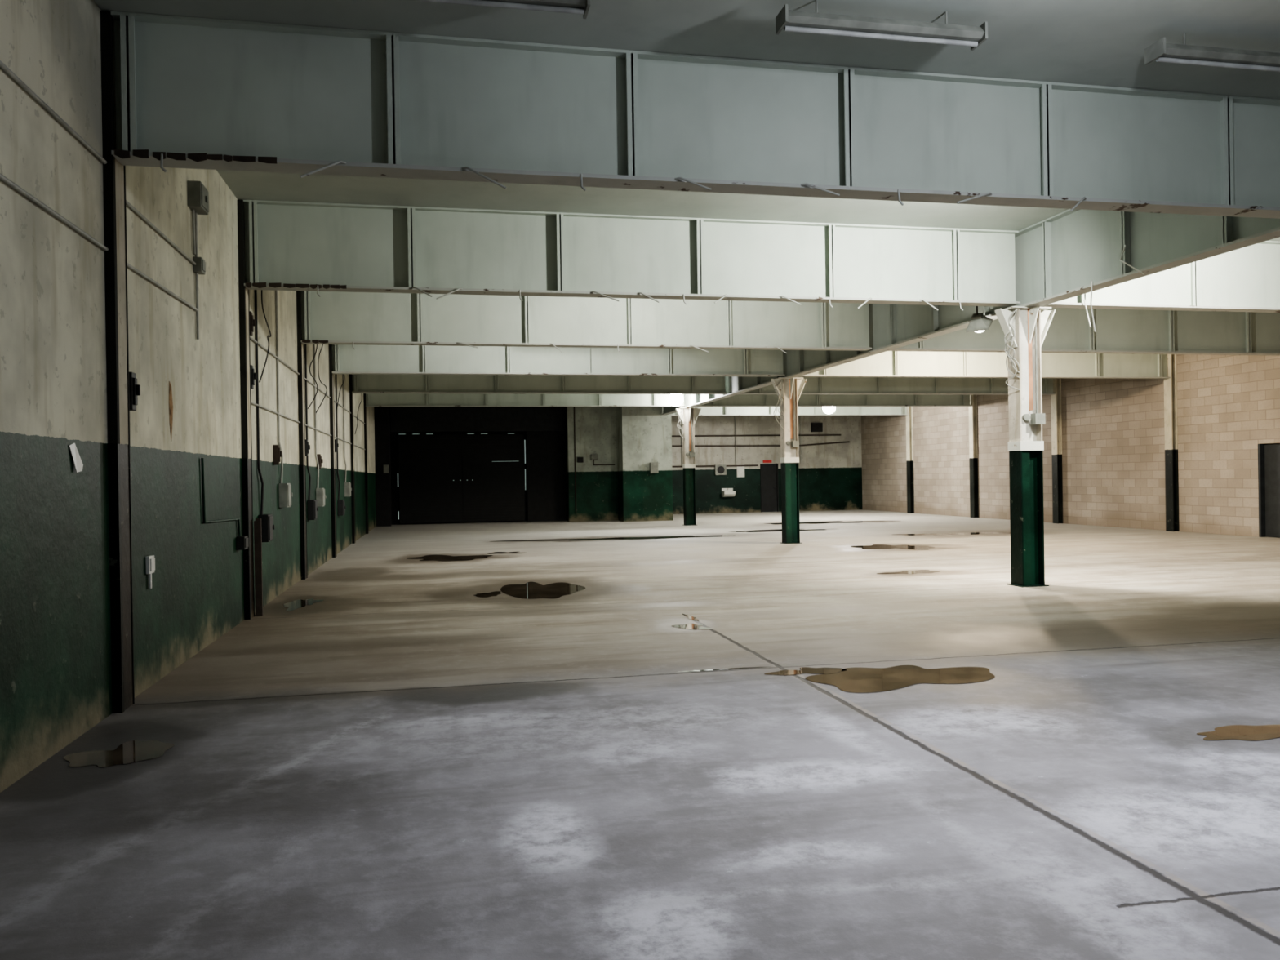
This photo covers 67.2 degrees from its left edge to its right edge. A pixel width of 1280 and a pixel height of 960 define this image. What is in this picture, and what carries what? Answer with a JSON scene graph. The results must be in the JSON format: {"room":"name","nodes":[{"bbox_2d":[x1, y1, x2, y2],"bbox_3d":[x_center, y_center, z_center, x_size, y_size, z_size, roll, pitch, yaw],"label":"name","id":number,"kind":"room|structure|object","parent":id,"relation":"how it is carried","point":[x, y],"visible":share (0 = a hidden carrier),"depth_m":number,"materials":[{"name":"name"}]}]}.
{"room":"empty warehouse","nodes":[
{"label":"empty warehouse","id":0,"kind":"room"},
{"bbox_2d":[0,0,376,792],"bbox_3d":[-5.501,-0.823,14.487,0.300,4.950,43.200,-1,0,-12],"label":"wall","id":1,"kind":"structure","parent":0,"point":[55,665],"depth_m":6.61,"materials":[{"name":"beige paint"}]},
{"bbox_2d":[0,60,108,251],"bbox_3d":[-2.443,-1.917,0.451,0.028,0.658,12.870,-1,0,-12],"label":"conduit pipe","id":2,"kind":"object","parent":1,"relation":"attached to","point":[2,66],"visible":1,"depth_m":5.77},
{"bbox_2d":[69,442,83,472],"bbox_3d":[-3.598,-0.143,6.140,0.016,0.190,0.162,-1,0,-2],"label":"paper notice","id":3,"kind":"object","parent":1,"relation":"attached to","point":[78,464],"visible":1,"depth_m":6.15,"materials":[{"name":"white paper"}]},
{"bbox_2d":[100,10,134,713],"bbox_3d":[-3.749,-0.827,6.915,0.065,4.940,0.280,-1,0,-12],"label":"pilaster","id":4,"kind":"object","parent":1,"relation":"attached to","point":[113,172],"visible":0.89,"depth_m":6.79,"materials":[{"name":"paint"}]},
{"bbox_2d":[128,372,140,410],"bbox_3d":[-3.741,-0.654,7.161,0.073,0.277,0.100,-1,0,-12],"label":"switch","id":5,"kind":"object","parent":1,"relation":"attached to","point":[134,388],"visible":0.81,"depth_m":7.11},
{"bbox_2d":[145,555,155,588],"bbox_3d":[-3.872,0.725,7.578,0.039,0.258,0.243,-1,0,-12],"label":"wall socket","id":6,"kind":"object","parent":1,"relation":"attached to","point":[149,560],"visible":1,"depth_m":7.58,"materials":[{"name":"white plastic"}]},
{"bbox_2d":[125,200,199,339],"bbox_3d":[-4.042,-1.966,8.179,0.026,1.221,2.273,-1,0,-12],"label":"conduit pipe","id":7,"kind":"object","parent":1,"relation":"attached to","point":[194,215],"visible":0.78,"depth_m":8.90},
{"bbox_2d":[168,381,173,441],"bbox_3d":[-4.079,-0.596,8.378,0.004,0.520,0.120,-1,0,-12],"label":"rust patch","id":8,"kind":"object","parent":1,"relation":"attached to","point":[171,402],"visible":1,"depth_m":8.36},
{"bbox_2d":[186,180,208,214],"bbox_3d":[-4.210,-2.696,9.210,0.149,0.240,0.300,-1,0,-12],"label":"electrical box","id":9,"kind":"object","parent":1,"relation":"attached to","point":[197,193],"visible":1,"depth_m":9.07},
{"bbox_2d":[192,257,205,274],"bbox_3d":[-4.247,-2.066,9.289,0.089,0.140,0.150,-1,0,-12],"label":"junction box","id":10,"kind":"object","parent":1,"relation":"attached to","point":[200,267],"visible":1,"depth_m":9.22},
{"bbox_2d":[200,457,240,536],"bbox_3d":[-4.427,0.222,10.215,0.028,0.874,1.728,-1,0,-12],"label":"conduit pipe","id":11,"kind":"object","parent":1,"relation":"attached to","point":[204,521],"visible":1,"depth_m":9.40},
{"bbox_2d":[235,535,248,550],"bbox_3d":[-4.561,0.720,11.055,0.099,0.150,0.200,-1,0,-12],"label":"junction box","id":12,"kind":"object","parent":1,"relation":"attached to","point":[242,542],"visible":1,"depth_m":10.96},
{"bbox_2d":[237,200,254,619],"bbox_3d":[-4.690,-0.824,11.469,0.065,4.940,0.280,-1,0,-12],"label":"pilaster","id":13,"kind":"object","parent":1,"relation":"attached to","point":[244,306],"visible":0.89,"depth_m":11.34,"materials":[{"name":"paint"}]},
{"bbox_2d":[249,311,255,335],"bbox_3d":[-4.705,-1.899,11.722,0.059,0.287,0.100,-1,0,-12],"label":"switch","id":14,"kind":"object","parent":1,"relation":"attached to","point":[252,322],"visible":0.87,"depth_m":11.67,"materials":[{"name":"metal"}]},
{"bbox_2d":[250,364,256,388],"bbox_3d":[-4.695,-1.251,11.723,0.059,0.277,0.100,-1,0,-12],"label":"switch","id":15,"kind":"object","parent":1,"relation":"attached to","point":[253,375],"visible":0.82,"depth_m":11.67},
{"bbox_2d":[254,289,263,515],"bbox_3d":[-4.882,-1.302,12.343,0.052,3.501,0.182,-1,0,-12],"label":"conduit pipe","id":16,"kind":"object","parent":1,"relation":"attached to","point":[255,291],"visible":0.74,"depth_m":12.26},
{"bbox_2d":[258,289,271,382],"bbox_3d":[-4.819,-2.180,12.280,0.140,1.858,0.613,-1,0,-12],"label":"cable","id":17,"kind":"object","parent":1,"relation":"attached to","point":[261,290],"visible":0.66,"depth_m":12.35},
{"bbox_2d":[258,514,274,542],"bbox_3d":[-4.825,0.621,12.461,0.154,0.350,0.300,-1,0,-12],"label":"electrical box","id":18,"kind":"object","parent":1,"relation":"attached to","point":[267,520],"visible":0.94,"depth_m":12.32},
{"bbox_2d":[272,444,281,465],"bbox_3d":[-5.083,-0.348,13.521,0.107,0.275,0.100,-1,0,-12],"label":"switch","id":19,"kind":"object","parent":1,"relation":"attached to","point":[277,453],"visible":1,"depth_m":13.47,"materials":[{"name":"metal"}]},
{"bbox_2d":[275,290,283,483],"bbox_3d":[-5.209,-1.501,13.910,0.052,3.101,0.182,-1,0,-12],"label":"conduit pipe","id":20,"kind":"object","parent":1,"relation":"attached to","point":[276,291],"visible":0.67,"depth_m":13.82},
{"bbox_2d":[278,483,292,507],"bbox_3d":[-5.155,0.222,14.027,0.154,0.350,0.300,-1,0,-12],"label":"electrical box","id":21,"kind":"object","parent":1,"relation":"attached to","point":[285,495],"visible":1,"depth_m":13.88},
{"bbox_2d":[296,290,307,579],"bbox_3d":[-5.642,-0.820,16.071,0.065,4.940,0.280,-1,0,-12],"label":"pilaster","id":22,"kind":"object","parent":1,"relation":"attached to","point":[300,345],"visible":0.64,"depth_m":15.94,"materials":[{"name":"paint"}]},
{"bbox_2d":[249,336,365,449],"bbox_3d":[-6.607,-1.346,20.636,0.028,0.828,18.410,-1,0,-12],"label":"conduit pipe","id":23,"kind":"object","parent":1,"relation":"attached to","point":[251,338],"visible":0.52,"depth_m":15.01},
{"bbox_2d":[305,439,310,456],"bbox_3d":[-5.672,-0.550,16.463,0.069,0.278,0.100,-1,0,-12],"label":"switch","id":24,"kind":"object","parent":1,"relation":"attached to","point":[307,446],"visible":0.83,"depth_m":16.41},
{"bbox_2d":[304,344,311,499],"bbox_3d":[-5.814,-1.349,16.848,0.052,3.401,0.182,-1,0,-12],"label":"conduit pipe","id":25,"kind":"object","parent":1,"relation":"attached to","point":[305,352],"visible":0.74,"depth_m":16.77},
{"bbox_2d":[306,499,318,519],"bbox_3d":[-5.758,0.525,16.965,0.154,0.350,0.300,-1,0,-12],"label":"electrical box","id":26,"kind":"object","parent":1,"relation":"attached to","point":[312,504],"visible":1,"depth_m":16.82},
{"bbox_2d":[307,344,317,408],"bbox_3d":[-5.704,-2.177,16.735,0.208,1.862,0.490,-1,0,-12],"label":"cable","id":27,"kind":"object","parent":1,"relation":"attached to","point":[317,344],"visible":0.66,"depth_m":16.75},
{"bbox_2d":[313,344,319,488],"bbox_3d":[-6.058,-1.448,18.023,0.052,3.201,0.182,-1,0,-12],"label":"conduit pipe","id":28,"kind":"object","parent":1,"relation":"attached to","point":[314,371],"visible":0.74,"depth_m":17.94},
{"bbox_2d":[316,453,323,469],"bbox_3d":[-6.055,-0.349,18.222,0.109,0.280,0.100,-1,0,-12],"label":"switch","id":29,"kind":"object","parent":1,"relation":"attached to","point":[320,460],"visible":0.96,"depth_m":18.17,"materials":[{"name":"metal"}]},
{"bbox_2d":[315,488,325,506],"bbox_3d":[-6.004,0.326,18.140,0.154,0.350,0.300,-1,0,-12],"label":"electrical box","id":30,"kind":"object","parent":1,"relation":"attached to","point":[320,492],"visible":0.97,"depth_m":18.00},
{"bbox_2d":[315,344,327,413],"bbox_3d":[-5.930,-2.176,17.844,0.216,1.862,0.556,-1,0,-12],"label":"cable","id":31,"kind":"object","parent":1,"relation":"attached to","point":[322,344],"visible":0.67,"depth_m":17.92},
{"bbox_2d":[328,344,337,557],"bbox_3d":[-6.583,-0.816,20.625,0.065,4.940,0.280,-1,0,-12],"label":"pilaster","id":32,"kind":"object","parent":1,"relation":"attached to","point":[331,375],"visible":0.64,"depth_m":20.49,"materials":[{"name":"paint"}]},
{"bbox_2d":[335,373,340,500],"bbox_3d":[-6.825,-1.295,21.744,0.052,3.501,0.182,-1,0,-12],"label":"conduit pipe","id":33,"kind":"object","parent":1,"relation":"attached to","point":[335,374],"visible":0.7,"depth_m":21.66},
{"bbox_2d":[337,499,346,515],"bbox_3d":[-6.769,0.629,21.862,0.154,0.350,0.300,-1,0,-12],"label":"electrical box","id":34,"kind":"object","parent":1,"relation":"attached to","point":[340,504],"visible":1,"depth_m":21.72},
{"bbox_2d":[342,373,346,482],"bbox_3d":[-7.152,-1.494,23.311,0.052,3.101,0.182,-1,0,-12],"label":"conduit pipe","id":35,"kind":"object","parent":1,"relation":"attached to","point":[342,374],"visible":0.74,"depth_m":23.23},
{"bbox_2d":[344,482,351,497],"bbox_3d":[-7.099,0.230,23.428,0.154,0.350,0.300,-1,0,-12],"label":"electrical box","id":36,"kind":"object","parent":1,"relation":"attached to","point":[348,489],"visible":1,"depth_m":23.28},
{"bbox_2d":[349,373,355,543],"bbox_3d":[-7.535,-0.813,25.228,0.065,4.940,0.280,-1,0,-12],"label":"pilaster","id":37,"kind":"object","parent":1,"relation":"attached to","point":[351,394],"visible":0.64,"depth_m":25.09,"materials":[{"name":"paint"}]},
{"bbox_2d":[363,393,368,533],"bbox_3d":[-8.486,-0.809,29.830,0.065,4.940,0.280,-1,0,-12],"label":"pilaster","id":38,"kind":"object","parent":1,"relation":"attached to","point":[364,394],"visible":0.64,"depth_m":29.70,"materials":[{"name":"paint"}]},
{"bbox_2d":[373,406,568,526],"bbox_3d":[-6.120,-0.867,35.854,7.140,4.950,1.500,-1,0,-12],"label":"door surround","id":39,"kind":"structure","parent":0,"point":[546,493],"depth_m":36.43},
{"bbox_2d":[397,433,525,524],"bbox_3d":[-6.635,-0.079,36.010,4.710,3.310,0.065,-1,0,-12],"label":"door","id":40,"kind":"structure","parent":39,"relation":"in","point":[433,490],"depth_m":35.98,"materials":[{"name":"metal"}]},
{"bbox_2d":[390,406,564,432],"bbox_3d":[-6.061,-2.579,36.200,6.430,1.530,0.450,-1,0,-12],"label":"door header panel","id":41,"kind":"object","parent":39,"relation":"attached to","point":[402,419],"depth_m":35.95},
{"bbox_2d":[566,406,672,521],"bbox_3d":[-1.221,-0.950,37.939,3.700,4.950,5.800,-1,0,-12],"label":"wall","id":42,"kind":"structure","parent":0,"point":[629,438],"depth_m":35.66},
{"bbox_2d":[573,406,614,513],"bbox_3d":[-1.694,-1.013,35.973,1.520,4.500,0.040,-1,0,-12],"label":"conduit pipe","id":43,"kind":"object","parent":42,"relation":"attached to","point":[574,406],"visible":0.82,"depth_m":35.81,"materials":[{"name":"metal"}]},
{"bbox_2d":[649,462,658,473],"bbox_3d":[0.513,-0.446,35.270,0.300,0.400,0.130,-1,0,-12],"label":"panel","id":44,"kind":"object","parent":42,"relation":"attached to","point":[653,465],"visible":1,"depth_m":35.21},
{"bbox_2d":[0,509,1279,959],"bbox_3d":[4.479,1.482,18.489,21.390,0.001,47.000,-1,0,-12],"label":"floor","id":45,"kind":"structure","parent":0,"point":[404,762],"depth_m":5.32,"materials":[{"name":"concrete"}]},
{"bbox_2d":[63,740,173,767],"bbox_3d":[-3.122,1.633,5.754,0.584,0.001,0.581,-1,0,-12],"label":"puddle","id":46,"kind":"object","parent":45,"relation":"on","point":[132,751],"visible":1,"depth_m":5.72,"materials":[{"name":"liquid"}]},
{"bbox_2d":[253,518,262,616],"bbox_3d":[-4.631,1.055,11.714,0.080,1.180,0.140,-1,0,-12],"label":"upright","id":47,"kind":"object","parent":45,"relation":"on","point":[257,523],"visible":1,"depth_m":11.65,"materials":[{"name":"metal"}]},
{"bbox_2d":[283,598,323,611],"bbox_3d":[-4.449,1.637,12.642,0.482,0.001,1.269,-1,0,-12],"label":"puddle","id":48,"kind":"object","parent":45,"relation":"on","point":[294,605],"visible":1,"depth_m":12.75,"materials":[{"name":"liquid"}]},
{"bbox_2d":[407,555,493,560],"bbox_3d":[-3.943,1.610,20.009,1.782,0.001,1.784,-1,0,-12],"label":"puddle","id":49,"kind":"object","parent":45,"relation":"on","point":[428,557],"visible":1,"depth_m":19.94,"materials":[{"name":"liquid"}]},
{"bbox_2d":[474,591,500,597],"bbox_3d":[-2.126,1.598,13.457,0.397,0.001,0.675,-1,0,-12],"label":"puddle","id":50,"kind":"object","parent":45,"relation":"on","point":[496,593],"visible":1,"depth_m":13.43,"materials":[{"name":"liquid"}]},
{"bbox_2d":[486,551,524,554],"bbox_3d":[-2.916,1.591,21.072,0.873,0.001,0.649,-1,0,-12],"label":"puddle","id":51,"kind":"object","parent":45,"relation":"on","point":[494,552],"visible":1,"depth_m":21.02,"materials":[{"name":"liquid"}]},
{"bbox_2d":[500,582,585,599],"bbox_3d":[-1.393,1.585,13.951,1.228,0.001,2.223,-1,0,-12],"label":"puddle","id":52,"kind":"object","parent":45,"relation":"on","point":[529,590],"visible":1,"depth_m":13.87,"materials":[{"name":"liquid"}]},
{"bbox_2d":[503,534,733,541],"bbox_3d":[-0.648,1.544,25.334,6.526,0.001,0.998,-1,0,-12],"label":"puddle","id":53,"kind":"object","parent":45,"relation":"on","point":[674,536],"visible":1,"depth_m":25.43,"materials":[{"name":"liquid"}]},
{"bbox_2d":[675,407,701,525],"bbox_3d":[1.637,-0.446,31.884,0.826,3.880,0.640,-1,0,17],"label":"steel column","id":54,"kind":"structure","parent":45,"relation":"on","point":[691,415],"depth_m":31.78,"materials":[{"name":"metal"}]},
{"bbox_2d":[676,408,684,440],"bbox_3d":[1.355,-1.825,31.735,0.194,1.062,0.364,-1,0,-12],"label":"cable","id":55,"kind":"object","parent":54,"relation":"hanging from","point":[682,409],"visible":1,"depth_m":31.71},
{"bbox_2d":[671,623,711,629],"bbox_3d":[0.539,1.563,10.265,0.365,0.001,0.456,-1,0,-12],"label":"puddle","id":56,"kind":"object","parent":45,"relation":"on","point":[691,626],"visible":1,"depth_m":10.27,"materials":[{"name":"liquid"}]},
{"bbox_2d":[682,666,760,671],"bbox_3d":[0.703,1.566,7.975,0.824,0.001,0.045,-1,0,-12],"label":"puddle","id":57,"kind":"object","parent":45,"relation":"on","point":[750,667],"visible":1,"depth_m":7.96,"materials":[{"name":"liquid"}]},
{"bbox_2d":[733,528,828,532],"bbox_3d":[4.184,1.460,27.973,3.348,0.001,1.071,-1,0,-12],"label":"puddle","id":58,"kind":"object","parent":45,"relation":"on","point":[777,530],"visible":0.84,"depth_m":27.84,"materials":[{"name":"liquid"}]},
{"bbox_2d":[770,377,807,543],"bbox_3d":[3.540,-0.453,22.679,0.826,3.880,0.640,-1,0,17],"label":"steel column","id":59,"kind":"structure","parent":45,"relation":"on","point":[793,387],"depth_m":22.58,"materials":[{"name":"metal"}]},
{"bbox_2d":[773,378,784,430],"bbox_3d":[3.235,-1.762,22.509,0.190,1.205,0.375,-1,0,-43],"label":"cable","id":60,"kind":"object","parent":59,"relation":"hanging from","point":[779,394],"visible":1,"depth_m":22.48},
{"bbox_2d":[764,666,845,675],"bbox_3d":[1.340,1.556,7.844,0.697,0.001,0.308,-1,0,-12],"label":"puddle","id":61,"kind":"object","parent":45,"relation":"on","point":[804,669],"visible":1,"depth_m":7.83,"materials":[{"name":"orange liquid"}]},
{"bbox_2d":[766,520,895,524],"bbox_3d":[6.464,1.413,32.182,4.639,0.001,1.202,-1,0,-12],"label":"puddle","id":62,"kind":"object","parent":45,"relation":"on","point":[809,522],"visible":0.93,"depth_m":32.15,"materials":[{"name":"liquid"}]},
{"bbox_2d":[850,544,935,549],"bbox_3d":[5.503,1.457,20.895,1.635,0.001,1.825,-1,0,-12],"label":"puddle","id":63,"kind":"object","parent":45,"relation":"on","point":[873,546],"visible":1,"depth_m":20.93,"materials":[{"name":"liquid"}]},
{"bbox_2d":[805,665,995,693],"bbox_3d":[2.087,1.545,7.575,1.560,0.001,0.888,-1,0,-12],"label":"puddle","id":64,"kind":"object","parent":45,"relation":"on","point":[857,680],"visible":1,"depth_m":7.54,"materials":[{"name":"orange liquid"}]},
{"bbox_2d":[876,569,939,573],"bbox_3d":[4.321,1.489,15.562,1.114,0.001,0.526,-1,0,-12],"label":"puddle","id":65,"kind":"object","parent":45,"relation":"on","point":[917,571],"visible":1,"depth_m":15.54,"materials":[{"name":"liquid"}]},
{"bbox_2d":[897,531,1010,535],"bbox_3d":[8.445,1.399,25.142,3.655,0.001,1.008,-1,0,-12],"label":"puddle","id":66,"kind":"object","parent":45,"relation":"on","point":[1004,532],"visible":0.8,"depth_m":25.15,"materials":[{"name":"liquid"}]},
{"bbox_2d":[994,306,1055,586],"bbox_3d":[5.433,-0.461,13.522,0.826,3.880,0.640,-1,0,17],"label":"steel column","id":67,"kind":"structure","parent":45,"relation":"on","point":[1031,325],"depth_m":13.43,"materials":[{"name":"metal"}]},
{"bbox_2d":[1004,308,1019,390],"bbox_3d":[5.119,-1.805,13.358,0.214,1.133,0.223,-1,0,-37],"label":"cable","id":68,"kind":"object","parent":67,"relation":"hanging from","point":[1015,310],"visible":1,"depth_m":13.35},
{"bbox_2d":[1196,724,1279,740],"bbox_3d":[3.662,1.524,5.815,0.718,0.001,0.325,-1,0,-12],"label":"puddle","id":69,"kind":"object","parent":45,"relation":"on","point":[1245,732],"visible":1,"depth_m":5.80,"materials":[{"name":"orange liquid"}]},
{"bbox_2d":[93,0,1279,241],"bbox_3d":[4.399,-3.542,18.476,21.390,0.150,47.000,-1,0,-12],"label":"ceiling","id":70,"kind":"structure","parent":0,"point":[1097,42],"depth_m":7.50,"materials":[{"name":"paint"}]},
{"bbox_2d":[411,0,590,18],"bbox_3d":[-1.103,-3.228,6.310,1.540,0.234,0.200,-1,0,-12],"label":"fluorescent light fixture","id":71,"kind":"object","parent":70,"relation":"hanging from","point":[571,6],"visible":1,"depth_m":6.37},
{"bbox_2d":[365,393,684,407],"bbox_3d":[-3.516,-2.860,30.829,10.150,1.018,0.240,-1,0,-12],"label":"roof beam","id":72,"kind":"structure","parent":70,"relation":"attached to","point":[372,400],"depth_m":30.71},
{"bbox_2d":[351,373,726,394],"bbox_3d":[-2.564,-2.864,26.226,10.150,1.018,0.240,-1,0,-12],"label":"roof beam","id":73,"kind":"structure","parent":70,"relation":"attached to","point":[361,384],"depth_m":26.16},
{"bbox_2d":[332,344,784,377],"bbox_3d":[-1.613,-2.868,21.624,10.150,1.018,0.240,-1,0,-12],"label":"roof beam","id":74,"kind":"structure","parent":70,"relation":"attached to","point":[366,359],"depth_m":21.53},
{"bbox_2d":[300,290,871,351],"bbox_3d":[-0.670,-2.861,17.065,10.150,1.039,0.250,-1,0,-12],"label":"roof beam","id":75,"kind":"structure","parent":70,"relation":"attached to","point":[331,317],"depth_m":16.96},
{"bbox_2d":[242,199,1020,306],"bbox_3d":[0.282,-2.863,12.462,10.150,1.042,0.250,-1,0,-12],"label":"roof beam","id":76,"kind":"structure","parent":70,"relation":"attached to","point":[290,246],"depth_m":12.32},
{"bbox_2d":[668,394,683,406],"bbox_3d":[1.162,-2.893,31.164,0.476,1.036,0.473,-1,0,-44],"label":"lamp","id":77,"kind":"object","parent":70,"relation":"hanging from","point":[675,400],"visible":0.84,"depth_m":30.99,"materials":[{"name":"white"}]},
{"bbox_2d":[110,10,1279,218],"bbox_3d":[1.223,-2.865,7.909,10.150,1.045,0.250,-1,0,-12],"label":"roof beam","id":78,"kind":"structure","parent":70,"relation":"attached to","point":[198,93],"depth_m":7.68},
{"bbox_2d":[671,406,908,416],"bbox_3d":[5.824,-3.026,37.559,9.910,1.018,0.240,-1,0,-12],"label":"roof beam","id":79,"kind":"structure","parent":70,"relation":"attached to","point":[705,411],"depth_m":37.68,"materials":[{"name":"metal"}]},
{"bbox_2d":[822,406,835,413],"bbox_3d":[6.883,-2.960,35.104,0.473,1.109,0.477,-1,0,43],"label":"lamp","id":80,"kind":"object","parent":70,"relation":"hanging from","point":[828,410],"visible":0.62,"depth_m":34.94,"materials":[{"name":"white"}]},
{"bbox_2d":[697,394,972,406],"bbox_3d":[6.668,-3.028,32.934,10.130,1.018,0.240,-1,0,-12],"label":"roof beam","id":81,"kind":"structure","parent":70,"relation":"attached to","point":[739,400],"depth_m":33.05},
{"bbox_2d":[775,0,987,50],"bbox_3d":[1.737,-3.275,6.897,1.540,0.234,0.200,-1,0,-12],"label":"fluorescent light fixture","id":82,"kind":"object","parent":70,"relation":"hanging from","point":[973,37],"visible":1,"depth_m":6.84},
{"bbox_2d":[739,377,1055,395],"bbox_3d":[7.619,-3.032,28.332,10.130,1.018,0.240,-1,0,-12],"label":"roof beam","id":83,"kind":"structure","parent":70,"relation":"attached to","point":[813,385],"depth_m":28.34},
{"bbox_2d":[965,306,992,333],"bbox_3d":[4.930,-2.833,14.036,0.324,1.368,0.262,-1,0,37],"label":"lamp","id":84,"kind":"object","parent":70,"relation":"hanging from","point":[980,322],"visible":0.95,"depth_m":13.96,"materials":[{"name":"white"}]},
{"bbox_2d":[799,351,1170,378],"bbox_3d":[8.571,-3.036,23.729,10.130,1.018,0.240,-1,0,-12],"label":"roof beam","id":85,"kind":"structure","parent":70,"relation":"attached to","point":[921,364],"depth_m":23.69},
{"bbox_2d":[888,307,1279,355],"bbox_3d":[9.512,-3.040,19.175,10.130,1.018,0.240,-1,0,-12],"label":"roof beam","id":86,"kind":"structure","parent":70,"relation":"attached to","point":[1134,331],"depth_m":19.27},
{"bbox_2d":[1040,240,1279,312],"bbox_3d":[10.464,-3.043,14.573,10.130,1.018,0.240,-1,0,-12],"label":"roof beam","id":87,"kind":"structure","parent":70,"relation":"attached to","point":[1247,278],"depth_m":14.12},
{"bbox_2d":[1144,32,1279,71],"bbox_3d":[4.674,-3.324,7.504,1.540,0.234,0.200,-1,0,-12],"label":"fluorescent light fixture","id":88,"kind":"object","parent":70,"relation":"hanging from","point":[1160,51],"visible":1,"depth_m":7.41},
{"bbox_2d":[671,415,862,514],"bbox_3d":[4.966,-1.060,42.333,10.100,4.950,0.300,-1,0,-12],"label":"wall","id":89,"kind":"structure","parent":0,"point":[830,475],"depth_m":42.26,"materials":[{"name":"white paint"}]},
{"bbox_2d":[715,464,726,475],"bbox_3d":[3.502,-0.436,41.810,0.500,0.450,0.130,-1,0,-12],"label":"wall fan","id":90,"kind":"object","parent":89,"relation":"attached to","point":[720,469],"visible":1,"depth_m":41.76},
{"bbox_2d":[721,488,735,497],"bbox_3d":[3.841,0.544,41.732,0.500,0.380,0.419,-1,0,-12],"label":"basin","id":91,"kind":"object","parent":89,"relation":"attached to","point":[726,492],"visible":1,"depth_m":41.69,"materials":[{"name":"white ceramic"}]},
{"bbox_2d":[736,464,744,477],"bbox_3d":[4.398,-0.401,42.049,0.350,0.550,0.025,-1,0,-12],"label":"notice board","id":92,"kind":"object","parent":89,"relation":"attached to","point":[740,469],"visible":1,"depth_m":42.03,"materials":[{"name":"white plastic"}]},
{"bbox_2d":[680,415,801,465],"bbox_3d":[4.451,-2.027,42.033,5.450,2.700,0.050,-1,0,-12],"label":"conduit pipe","id":93,"kind":"object","parent":89,"relation":"attached to","point":[735,415],"visible":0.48,"depth_m":41.95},
{"bbox_2d":[671,434,849,466],"bbox_3d":[4.808,-1.287,42.096,9.302,1.370,0.060,-1,0,-12],"label":"conduit pipe","id":94,"kind":"object","parent":89,"relation":"attached to","point":[775,434],"visible":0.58,"depth_m":42.02,"materials":[{"name":"metal"}]},
{"bbox_2d":[760,463,778,511],"bbox_3d":[5.681,0.348,42.372,0.820,2.110,0.150,-1,0,-12],"label":"door","id":95,"kind":"structure","parent":89,"relation":"in","point":[769,477],"depth_m":42.38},
{"bbox_2d":[810,422,822,431],"bbox_3d":[7.833,-2.332,42.692,0.500,0.400,0.160,-1,0,-12],"label":"board","id":96,"kind":"object","parent":89,"relation":"attached to","point":[815,427],"visible":1,"depth_m":42.61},
{"bbox_2d":[660,208,1279,415],"bbox_3d":[4.952,-2.933,15.578,0.240,1.068,40.460,-1,0,-12],"label":"ceiling beam","id":97,"kind":"structure","parent":0,"point":[1058,257],"depth_m":12.50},
{"bbox_2d":[352,341,786,353],"bbox_3d":[-1.065,-2.297,16.825,7.619,0.174,0.098,-1,0,-12],"label":"rods","id":98,"kind":"object","parent":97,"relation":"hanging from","point":[353,341],"visible":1,"depth_m":16.75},
{"bbox_2d":[160,153,1086,212],"bbox_3d":[0.239,-2.295,7.546,7.415,0.174,0.098,-1,0,-12],"label":"rods","id":99,"kind":"object","parent":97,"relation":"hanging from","point":[163,169],"visible":1,"depth_m":7.56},
{"bbox_2d":[316,285,963,311],"bbox_3d":[0.291,-2.312,12.306,8.445,0.166,0.098,-1,0,-12],"label":"rods","id":100,"kind":"object","parent":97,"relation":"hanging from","point":[317,286],"visible":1,"depth_m":12.25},
{"bbox_2d":[1083,244,1144,332],"bbox_3d":[5.845,-2.292,12.306,0.398,0.937,2.616,-1,0,12],"label":"rods","id":101,"kind":"object","parent":97,"relation":"hanging from","point":[1128,264],"visible":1,"depth_m":11.85,"materials":[{"name":"white metal"}]},
{"bbox_2d":[861,354,1279,537],"bbox_3d":[14.765,-1.163,20.617,0.300,4.950,47.000,-1,0,-12],"label":"wall","id":102,"kind":"structure","parent":0,"point":[1113,432],"depth_m":26.87,"materials":[{"name":"brick"}]},
{"bbox_2d":[906,406,914,513],"bbox_3d":[10.810,-1.140,38.589,0.170,4.940,0.260,-1,0,-12],"label":"stanchion","id":103,"kind":"object","parent":102,"relation":"attached to","point":[909,434],"visible":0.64,"depth_m":38.55,"materials":[{"name":"paint"}]},
{"bbox_2d":[968,395,978,517],"bbox_3d":[11.761,-1.143,33.986,0.170,4.940,0.260,-1,0,-12],"label":"stanchion","id":104,"kind":"object","parent":102,"relation":"attached to","point":[973,449],"visible":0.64,"depth_m":33.94,"materials":[{"name":"paint"}]},
{"bbox_2d":[1050,377,1062,523],"bbox_3d":[12.713,-1.147,29.383,0.170,4.940,0.260,-1,0,-12],"label":"stanchion","id":105,"kind":"object","parent":102,"relation":"attached to","point":[1055,399],"visible":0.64,"depth_m":29.33,"materials":[{"name":"paint"}]},
{"bbox_2d":[1164,354,1179,531],"bbox_3d":[13.664,-1.151,24.781,0.170,4.940,0.260,-1,0,-12],"label":"stanchion","id":106,"kind":"object","parent":102,"relation":"attached to","point":[1171,419],"visible":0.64,"depth_m":24.73,"materials":[{"name":"paint"}]},
{"bbox_2d":[1257,444,1279,537],"bbox_3d":[14.466,0.242,21.780,0.180,2.145,0.990,-1,0,-12],"label":"door","id":107,"kind":"structure","parent":102,"relation":"in","point":[1268,455],"depth_m":22.10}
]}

